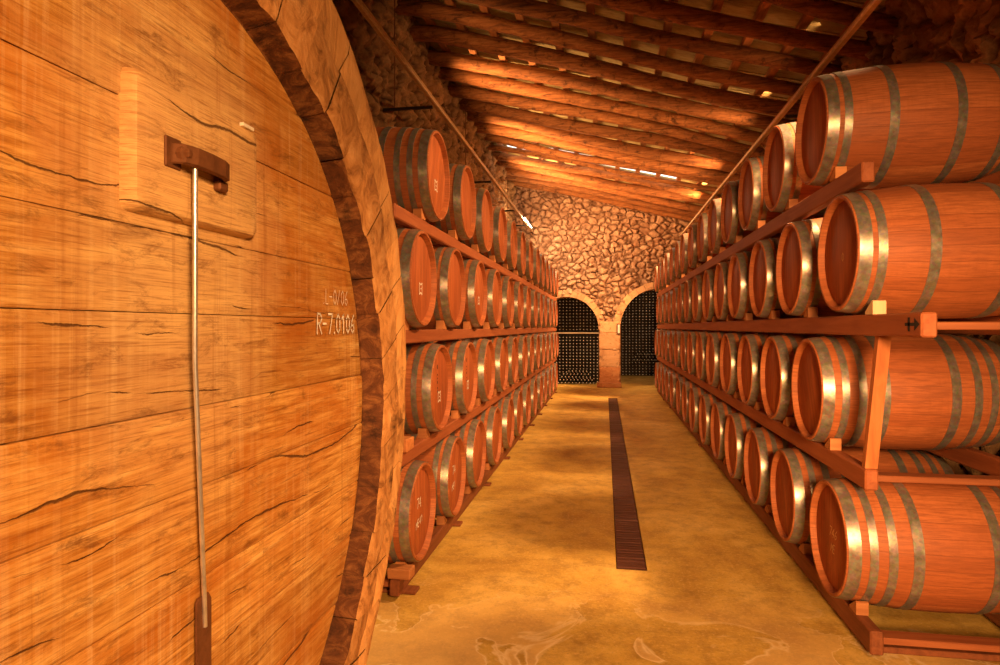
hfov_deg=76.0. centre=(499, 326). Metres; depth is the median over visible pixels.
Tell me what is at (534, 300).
wine barrel
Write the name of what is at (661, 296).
wine barrel
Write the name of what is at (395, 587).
rack
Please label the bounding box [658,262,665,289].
wine barrel
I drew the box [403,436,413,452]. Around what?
block
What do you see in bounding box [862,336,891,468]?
post
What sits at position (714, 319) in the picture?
chock
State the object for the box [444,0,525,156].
batten
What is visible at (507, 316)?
wine barrel
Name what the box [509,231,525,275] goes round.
wine barrel
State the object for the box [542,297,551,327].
wine barrel
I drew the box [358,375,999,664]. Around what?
floor
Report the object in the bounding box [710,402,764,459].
wine barrel
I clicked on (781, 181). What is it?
wine barrel
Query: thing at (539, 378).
wine barrel
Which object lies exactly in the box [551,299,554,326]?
wine barrel
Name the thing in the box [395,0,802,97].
rafter
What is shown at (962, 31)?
wall
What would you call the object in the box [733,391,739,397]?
chock
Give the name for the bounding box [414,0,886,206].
ceiling
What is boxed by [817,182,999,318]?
wine barrel
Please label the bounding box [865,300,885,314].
chock
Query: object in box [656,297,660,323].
wine barrel
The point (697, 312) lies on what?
wine barrel
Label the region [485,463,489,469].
chock
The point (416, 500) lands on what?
wine barrel
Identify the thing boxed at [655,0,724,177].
batten
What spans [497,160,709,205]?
rafter
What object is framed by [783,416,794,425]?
chock
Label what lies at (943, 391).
wine barrel
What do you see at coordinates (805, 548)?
chock
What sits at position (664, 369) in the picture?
wine barrel
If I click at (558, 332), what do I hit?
plank
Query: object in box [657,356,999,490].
rack
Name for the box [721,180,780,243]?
wine barrel
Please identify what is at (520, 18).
batten
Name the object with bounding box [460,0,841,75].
rafter
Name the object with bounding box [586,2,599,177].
batten
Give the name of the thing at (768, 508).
chock
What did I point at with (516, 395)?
wine barrel
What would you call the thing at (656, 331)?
wine barrel
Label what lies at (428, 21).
batten
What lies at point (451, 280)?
wine barrel
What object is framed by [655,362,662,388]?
wine barrel
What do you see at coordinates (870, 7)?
rail
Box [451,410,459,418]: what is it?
chock
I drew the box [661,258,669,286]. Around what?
wine barrel
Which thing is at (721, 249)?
chock
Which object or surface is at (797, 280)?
wine barrel
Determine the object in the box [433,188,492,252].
wine barrel
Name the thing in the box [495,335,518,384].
wine barrel
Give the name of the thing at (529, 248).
wine barrel
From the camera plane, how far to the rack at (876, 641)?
3.07 m
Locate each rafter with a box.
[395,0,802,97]
[409,24,799,118]
[427,50,795,128]
[438,67,768,145]
[448,85,764,156]
[458,98,752,162]
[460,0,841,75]
[466,111,742,173]
[474,121,739,181]
[485,134,721,185]
[488,144,722,192]
[492,152,721,200]
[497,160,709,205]
[504,167,708,212]
[505,175,698,217]
[513,181,697,222]
[579,0,870,59]
[759,0,899,35]
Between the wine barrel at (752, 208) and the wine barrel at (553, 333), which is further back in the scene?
the wine barrel at (553, 333)
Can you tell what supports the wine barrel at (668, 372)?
on the rack at (876, 641)
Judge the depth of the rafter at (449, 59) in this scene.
8.66 m
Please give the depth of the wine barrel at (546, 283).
12.41 m
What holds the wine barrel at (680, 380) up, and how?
on the rack at (876, 641)
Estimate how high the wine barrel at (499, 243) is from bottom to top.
0.670 m
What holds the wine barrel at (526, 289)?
on the rack at (429, 335)
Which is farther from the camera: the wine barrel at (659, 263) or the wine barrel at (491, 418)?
the wine barrel at (659, 263)
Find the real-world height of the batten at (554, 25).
0.060 m
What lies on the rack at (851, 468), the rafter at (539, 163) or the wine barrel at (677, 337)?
the wine barrel at (677, 337)
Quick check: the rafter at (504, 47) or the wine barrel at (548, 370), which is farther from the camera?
the wine barrel at (548, 370)
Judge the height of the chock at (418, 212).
0.066 m
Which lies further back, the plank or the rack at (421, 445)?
the plank
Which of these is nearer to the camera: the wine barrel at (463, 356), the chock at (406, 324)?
the chock at (406, 324)
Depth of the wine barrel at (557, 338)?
15.31 m
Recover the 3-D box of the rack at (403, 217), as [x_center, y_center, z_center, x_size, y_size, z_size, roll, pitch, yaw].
[-0.013,-0.657,9.649,0.826,0.082,12.140,0,0,9]
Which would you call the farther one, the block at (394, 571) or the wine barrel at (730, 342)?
the wine barrel at (730, 342)
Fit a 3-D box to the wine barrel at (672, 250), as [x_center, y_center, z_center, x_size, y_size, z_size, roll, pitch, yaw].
[3.539,-1.120,11.421,0.950,0.670,0.670,0,0,9]
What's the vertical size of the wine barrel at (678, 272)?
0.670 m
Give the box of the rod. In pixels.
[192,167,210,664]
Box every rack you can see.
[382,389,556,596]
[392,203,556,300]
[401,357,556,466]
[405,328,556,343]
[554,290,659,381]
[657,161,999,296]
[657,312,999,337]
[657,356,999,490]
[657,389,999,661]
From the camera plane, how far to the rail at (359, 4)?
7.13 m
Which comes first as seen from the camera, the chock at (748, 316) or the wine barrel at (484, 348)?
the chock at (748, 316)
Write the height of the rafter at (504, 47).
1.351 m
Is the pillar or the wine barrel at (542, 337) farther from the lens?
the pillar
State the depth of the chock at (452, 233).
5.04 m
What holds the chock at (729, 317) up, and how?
on the rack at (916, 324)
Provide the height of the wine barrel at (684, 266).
0.670 m
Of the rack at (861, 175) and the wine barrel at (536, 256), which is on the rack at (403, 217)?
the wine barrel at (536, 256)
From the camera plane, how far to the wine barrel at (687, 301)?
9.17 m
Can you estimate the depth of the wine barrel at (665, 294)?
12.84 m
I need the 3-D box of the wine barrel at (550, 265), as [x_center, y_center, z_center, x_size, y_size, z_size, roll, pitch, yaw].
[0.601,-1.015,13.420,0.950,0.670,0.670,0,0,9]
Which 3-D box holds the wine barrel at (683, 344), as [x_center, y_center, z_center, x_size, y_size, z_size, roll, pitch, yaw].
[3.249,0.364,9.675,0.950,0.670,0.670,0,0,9]
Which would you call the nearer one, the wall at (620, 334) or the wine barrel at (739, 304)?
the wine barrel at (739, 304)
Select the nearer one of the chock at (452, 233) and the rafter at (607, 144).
the chock at (452, 233)
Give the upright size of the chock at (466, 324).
0.066 m
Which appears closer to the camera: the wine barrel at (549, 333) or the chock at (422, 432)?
the chock at (422, 432)
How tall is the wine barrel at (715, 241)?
0.670 m
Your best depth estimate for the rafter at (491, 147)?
13.03 m
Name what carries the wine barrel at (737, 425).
on the rack at (876, 641)
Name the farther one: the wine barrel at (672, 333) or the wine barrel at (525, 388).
the wine barrel at (672, 333)
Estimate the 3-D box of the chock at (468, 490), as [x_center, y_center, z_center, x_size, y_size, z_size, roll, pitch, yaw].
[-0.287,1.420,5.614,0.058,0.066,0.090,0,0,9]
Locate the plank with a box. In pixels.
[558,332,598,333]
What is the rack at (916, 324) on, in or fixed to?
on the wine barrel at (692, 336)
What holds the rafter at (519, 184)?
attached to the wall at (962, 31)
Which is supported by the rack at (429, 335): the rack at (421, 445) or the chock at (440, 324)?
the chock at (440, 324)
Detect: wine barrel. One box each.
[367,227,436,328]
[375,127,449,226]
[382,459,435,563]
[398,163,475,244]
[402,342,452,434]
[404,434,465,517]
[409,246,465,329]
[429,339,477,414]
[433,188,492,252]
[447,258,486,328]
[448,415,485,487]
[457,338,494,401]
[463,206,506,262]
[472,268,501,328]
[472,406,501,464]
[480,336,508,391]
[485,220,517,269]
[490,275,513,328]
[491,396,514,448]
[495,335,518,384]
[496,281,523,328]
[505,389,522,435]
[507,334,527,378]
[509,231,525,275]
[515,285,530,327]
[515,334,533,373]
[515,383,530,424]
[519,240,532,279]
[524,289,537,327]
[524,378,537,416]
[527,248,539,283]
[527,333,539,369]
[531,293,542,327]
[531,374,542,408]
[533,254,544,287]
[533,333,544,366]
[537,295,546,327]
[538,371,546,402]
[539,332,548,363]
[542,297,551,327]
[542,368,550,397]
[543,259,548,290]
[543,332,552,360]
[546,365,554,392]
[548,264,551,292]
[548,268,554,294]
[550,301,557,327]
[550,332,555,358]
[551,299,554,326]
[551,331,558,356]
[551,363,557,388]
[555,271,557,296]
[655,266,658,291]
[655,329,662,355]
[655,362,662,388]
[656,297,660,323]
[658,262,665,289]
[658,329,667,356]
[658,364,667,392]
[659,295,667,323]
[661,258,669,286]
[661,329,673,358]
[662,367,671,396]
[663,293,672,323]
[664,253,669,284]
[664,329,680,361]
[665,369,677,401]
[667,290,677,323]
[669,247,680,281]
[669,330,680,363]
[670,373,683,407]
[672,287,683,322]
[674,330,688,366]
[675,241,686,277]
[676,377,690,414]
[677,284,691,322]
[680,233,702,274]
[680,330,700,370]
[682,381,698,422]
[683,280,700,322]
[687,330,710,374]
[688,223,715,268]
[689,386,709,432]
[692,274,711,321]
[696,331,720,379]
[697,212,730,261]
[699,393,723,444]
[702,269,725,321]
[706,331,740,386]
[707,198,752,253]
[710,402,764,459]
[714,261,742,320]
[720,332,763,394]
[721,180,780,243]
[724,410,796,479]
[727,251,768,319]
[737,332,793,405]
[738,156,823,232]
[744,425,797,505]
[749,237,803,318]
[760,333,831,422]
[762,122,872,215]
[770,446,954,544]
[776,218,856,316]
[791,334,999,449]
[795,62,999,188]
[809,477,999,613]
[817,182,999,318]
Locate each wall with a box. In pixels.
[332,0,516,221]
[513,186,696,381]
[620,334,620,381]
[719,0,999,475]
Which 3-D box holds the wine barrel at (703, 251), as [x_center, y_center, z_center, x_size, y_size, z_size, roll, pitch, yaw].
[2.969,-1.120,7.927,0.950,0.670,0.670,0,0,9]
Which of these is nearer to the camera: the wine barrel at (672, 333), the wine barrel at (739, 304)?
the wine barrel at (739, 304)
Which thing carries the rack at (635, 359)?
on the floor
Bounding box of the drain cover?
[608,398,646,570]
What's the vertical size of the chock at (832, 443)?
0.066 m
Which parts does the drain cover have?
panel, panel, panel, panel, panel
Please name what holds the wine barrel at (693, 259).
on the rack at (861, 175)
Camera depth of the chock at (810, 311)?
3.92 m
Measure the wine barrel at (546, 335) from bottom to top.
0.670 m
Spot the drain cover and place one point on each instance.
(628, 543)
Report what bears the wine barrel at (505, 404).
on the rack at (395, 587)
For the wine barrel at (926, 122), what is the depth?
3.34 m
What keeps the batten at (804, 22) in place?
attached to the rafter at (607, 144)
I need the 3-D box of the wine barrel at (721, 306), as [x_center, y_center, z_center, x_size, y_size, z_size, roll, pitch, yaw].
[2.755,-0.376,6.629,0.950,0.669,0.669,0,0,9]
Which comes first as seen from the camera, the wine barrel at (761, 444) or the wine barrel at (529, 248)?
the wine barrel at (761, 444)
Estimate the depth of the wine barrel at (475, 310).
5.63 m
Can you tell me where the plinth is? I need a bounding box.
[597,382,621,387]
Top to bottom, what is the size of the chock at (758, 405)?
0.066 m
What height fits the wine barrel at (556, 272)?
0.670 m
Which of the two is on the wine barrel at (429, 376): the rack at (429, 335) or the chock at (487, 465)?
the rack at (429, 335)
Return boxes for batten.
[423,17,507,153]
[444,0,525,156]
[478,5,543,159]
[515,14,561,162]
[547,0,578,165]
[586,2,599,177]
[614,12,633,180]
[635,0,678,184]
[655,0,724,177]
[666,1,771,199]
[684,14,813,202]
[702,0,869,205]
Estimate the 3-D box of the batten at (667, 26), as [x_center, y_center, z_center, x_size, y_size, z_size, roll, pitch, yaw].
[1.757,-3.212,6.608,0.090,0.060,19.910,0,0,9]
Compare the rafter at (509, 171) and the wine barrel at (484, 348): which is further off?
the rafter at (509, 171)
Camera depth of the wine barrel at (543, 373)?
12.01 m
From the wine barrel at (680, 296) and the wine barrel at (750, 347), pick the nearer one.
the wine barrel at (750, 347)
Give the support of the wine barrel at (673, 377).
on the rack at (876, 641)
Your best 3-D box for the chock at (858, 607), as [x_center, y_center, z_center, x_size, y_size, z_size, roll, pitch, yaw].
[1.801,1.394,3.211,0.058,0.066,0.090,0,0,9]
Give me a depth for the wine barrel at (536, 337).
10.59 m
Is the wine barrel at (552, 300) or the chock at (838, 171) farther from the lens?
the wine barrel at (552, 300)
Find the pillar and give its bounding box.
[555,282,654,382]
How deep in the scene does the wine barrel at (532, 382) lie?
10.17 m
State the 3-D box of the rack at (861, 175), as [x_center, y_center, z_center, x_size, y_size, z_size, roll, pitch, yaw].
[3.162,-0.753,9.144,0.826,0.100,12.390,0,0,9]
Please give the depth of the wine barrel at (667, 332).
12.23 m
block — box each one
[387,564,414,579]
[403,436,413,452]
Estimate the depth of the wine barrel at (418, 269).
3.91 m
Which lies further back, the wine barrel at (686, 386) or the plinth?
the plinth
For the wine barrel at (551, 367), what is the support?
on the rack at (395, 587)
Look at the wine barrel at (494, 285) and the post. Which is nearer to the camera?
the post
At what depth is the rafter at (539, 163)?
13.63 m
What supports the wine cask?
on the cradle
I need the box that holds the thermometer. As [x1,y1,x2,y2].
[617,324,620,333]
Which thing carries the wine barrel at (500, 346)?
on the rack at (421, 445)
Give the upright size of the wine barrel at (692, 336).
0.669 m
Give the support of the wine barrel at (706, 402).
on the rack at (876, 641)
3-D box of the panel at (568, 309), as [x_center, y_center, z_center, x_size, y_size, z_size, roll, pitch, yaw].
[1.876,0.030,18.232,2.200,3.080,0.050,0,0,9]
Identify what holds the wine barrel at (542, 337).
on the rack at (421, 445)
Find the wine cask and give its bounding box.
[0,0,405,664]
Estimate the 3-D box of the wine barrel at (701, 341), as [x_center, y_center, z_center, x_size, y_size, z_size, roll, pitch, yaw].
[2.962,0.364,7.953,0.950,0.670,0.670,0,0,9]
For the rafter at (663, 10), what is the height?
1.342 m
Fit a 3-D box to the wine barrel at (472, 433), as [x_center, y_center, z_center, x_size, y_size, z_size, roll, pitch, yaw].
[-0.646,1.136,5.835,0.950,0.670,0.670,0,0,9]
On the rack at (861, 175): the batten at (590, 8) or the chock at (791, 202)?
the chock at (791, 202)
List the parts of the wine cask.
clamp plate, manway door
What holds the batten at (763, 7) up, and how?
attached to the rafter at (590, 180)
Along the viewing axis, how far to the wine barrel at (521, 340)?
8.79 m
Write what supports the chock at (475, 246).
on the rack at (403, 217)
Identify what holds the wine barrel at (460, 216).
on the rack at (403, 217)
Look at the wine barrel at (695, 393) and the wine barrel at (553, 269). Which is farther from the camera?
the wine barrel at (553, 269)
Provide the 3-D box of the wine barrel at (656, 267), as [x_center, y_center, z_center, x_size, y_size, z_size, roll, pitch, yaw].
[4.107,-1.120,14.900,0.950,0.670,0.670,0,0,9]
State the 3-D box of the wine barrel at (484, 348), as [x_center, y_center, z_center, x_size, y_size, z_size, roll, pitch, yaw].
[-0.563,0.418,6.271,0.950,0.670,0.670,0,0,9]
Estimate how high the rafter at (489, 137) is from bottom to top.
1.330 m
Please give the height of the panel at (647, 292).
3.080 m
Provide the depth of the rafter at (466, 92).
9.87 m
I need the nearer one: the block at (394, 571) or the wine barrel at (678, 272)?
the block at (394, 571)
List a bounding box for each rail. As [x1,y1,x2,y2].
[351,0,532,231]
[679,0,881,236]
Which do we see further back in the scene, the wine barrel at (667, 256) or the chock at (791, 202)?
the wine barrel at (667, 256)
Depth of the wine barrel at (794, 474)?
4.01 m
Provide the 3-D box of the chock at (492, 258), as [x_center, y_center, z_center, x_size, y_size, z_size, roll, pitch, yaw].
[-0.080,-0.731,6.878,0.058,0.066,0.090,0,0,9]
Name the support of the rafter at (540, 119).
attached to the wall at (374, 59)
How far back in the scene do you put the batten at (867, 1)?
6.68 m
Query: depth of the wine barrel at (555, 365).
14.73 m
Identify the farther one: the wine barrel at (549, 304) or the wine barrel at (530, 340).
the wine barrel at (549, 304)
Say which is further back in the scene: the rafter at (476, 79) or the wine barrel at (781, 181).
the rafter at (476, 79)
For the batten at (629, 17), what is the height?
0.060 m
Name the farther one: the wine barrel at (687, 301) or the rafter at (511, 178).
the rafter at (511, 178)
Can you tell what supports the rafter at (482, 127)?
attached to the wall at (962, 31)
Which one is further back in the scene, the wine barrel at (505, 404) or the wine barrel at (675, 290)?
the wine barrel at (675, 290)
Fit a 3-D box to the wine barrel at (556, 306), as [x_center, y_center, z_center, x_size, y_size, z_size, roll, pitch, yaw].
[0.852,-0.300,14.945,0.950,0.670,0.670,0,0,9]
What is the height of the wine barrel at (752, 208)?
0.670 m
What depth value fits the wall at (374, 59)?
8.05 m
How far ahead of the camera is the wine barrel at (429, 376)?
4.23 m
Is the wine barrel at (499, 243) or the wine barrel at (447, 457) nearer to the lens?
the wine barrel at (447, 457)
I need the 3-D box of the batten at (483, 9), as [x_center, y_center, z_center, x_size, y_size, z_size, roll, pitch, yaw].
[-0.262,-3.693,6.939,0.090,0.060,19.910,0,0,9]
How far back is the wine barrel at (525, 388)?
9.25 m
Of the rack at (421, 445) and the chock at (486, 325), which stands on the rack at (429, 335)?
the chock at (486, 325)
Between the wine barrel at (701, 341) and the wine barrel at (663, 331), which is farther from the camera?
the wine barrel at (663, 331)
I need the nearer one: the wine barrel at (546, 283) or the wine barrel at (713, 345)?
the wine barrel at (713, 345)
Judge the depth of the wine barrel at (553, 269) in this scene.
14.03 m
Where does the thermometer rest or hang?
attached to the pillar
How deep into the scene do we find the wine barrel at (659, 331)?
14.19 m
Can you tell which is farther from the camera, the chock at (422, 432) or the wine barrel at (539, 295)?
the wine barrel at (539, 295)
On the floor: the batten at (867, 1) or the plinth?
the plinth
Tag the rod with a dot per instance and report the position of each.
(203, 603)
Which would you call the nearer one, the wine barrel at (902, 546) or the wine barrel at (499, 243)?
the wine barrel at (902, 546)
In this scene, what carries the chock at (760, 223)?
on the rack at (861, 175)
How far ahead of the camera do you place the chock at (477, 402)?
6.01 m
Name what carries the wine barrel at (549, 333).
on the rack at (421, 445)
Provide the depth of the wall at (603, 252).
16.66 m
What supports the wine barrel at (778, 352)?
on the rack at (851, 468)
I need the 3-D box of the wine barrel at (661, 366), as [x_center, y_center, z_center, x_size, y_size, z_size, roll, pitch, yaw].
[3.905,1.110,13.732,0.950,0.669,0.669,0,0,9]
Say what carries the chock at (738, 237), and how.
on the rack at (861, 175)
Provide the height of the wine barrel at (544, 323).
0.670 m
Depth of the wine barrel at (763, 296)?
4.87 m
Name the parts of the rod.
blade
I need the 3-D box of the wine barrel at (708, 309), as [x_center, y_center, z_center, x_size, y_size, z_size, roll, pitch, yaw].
[2.898,-0.376,7.494,0.950,0.670,0.670,0,0,9]
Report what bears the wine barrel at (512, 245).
on the rack at (403, 217)
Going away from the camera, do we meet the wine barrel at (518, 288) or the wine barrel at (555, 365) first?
the wine barrel at (518, 288)
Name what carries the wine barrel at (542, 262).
on the rack at (403, 217)
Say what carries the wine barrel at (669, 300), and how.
on the rack at (916, 324)
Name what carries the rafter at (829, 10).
attached to the wall at (962, 31)
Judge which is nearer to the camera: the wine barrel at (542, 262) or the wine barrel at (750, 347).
the wine barrel at (750, 347)
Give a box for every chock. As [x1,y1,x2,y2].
[405,319,408,329]
[413,208,424,220]
[418,428,429,437]
[436,320,446,328]
[437,516,446,524]
[448,230,457,239]
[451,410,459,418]
[463,321,471,328]
[464,486,471,493]
[471,244,478,251]
[475,398,480,404]
[483,322,489,328]
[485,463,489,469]
[489,255,495,261]
[712,316,717,321]
[719,247,725,252]
[726,315,733,320]
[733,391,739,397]
[734,235,742,243]
[744,313,752,319]
[754,402,763,409]
[755,220,764,229]
[765,504,771,512]
[769,310,779,318]
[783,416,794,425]
[785,199,797,210]
[799,543,811,553]
[804,307,817,317]
[825,438,840,450]
[830,166,846,181]
[849,601,868,615]
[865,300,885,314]
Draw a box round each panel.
[553,298,598,382]
[621,290,658,375]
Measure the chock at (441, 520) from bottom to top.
0.066 m
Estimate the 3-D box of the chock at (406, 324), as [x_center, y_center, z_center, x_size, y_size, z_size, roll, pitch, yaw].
[-0.582,-0.016,3.815,0.058,0.066,0.090,0,0,9]
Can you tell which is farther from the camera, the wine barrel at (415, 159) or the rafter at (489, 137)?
the rafter at (489, 137)
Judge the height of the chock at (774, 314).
0.066 m

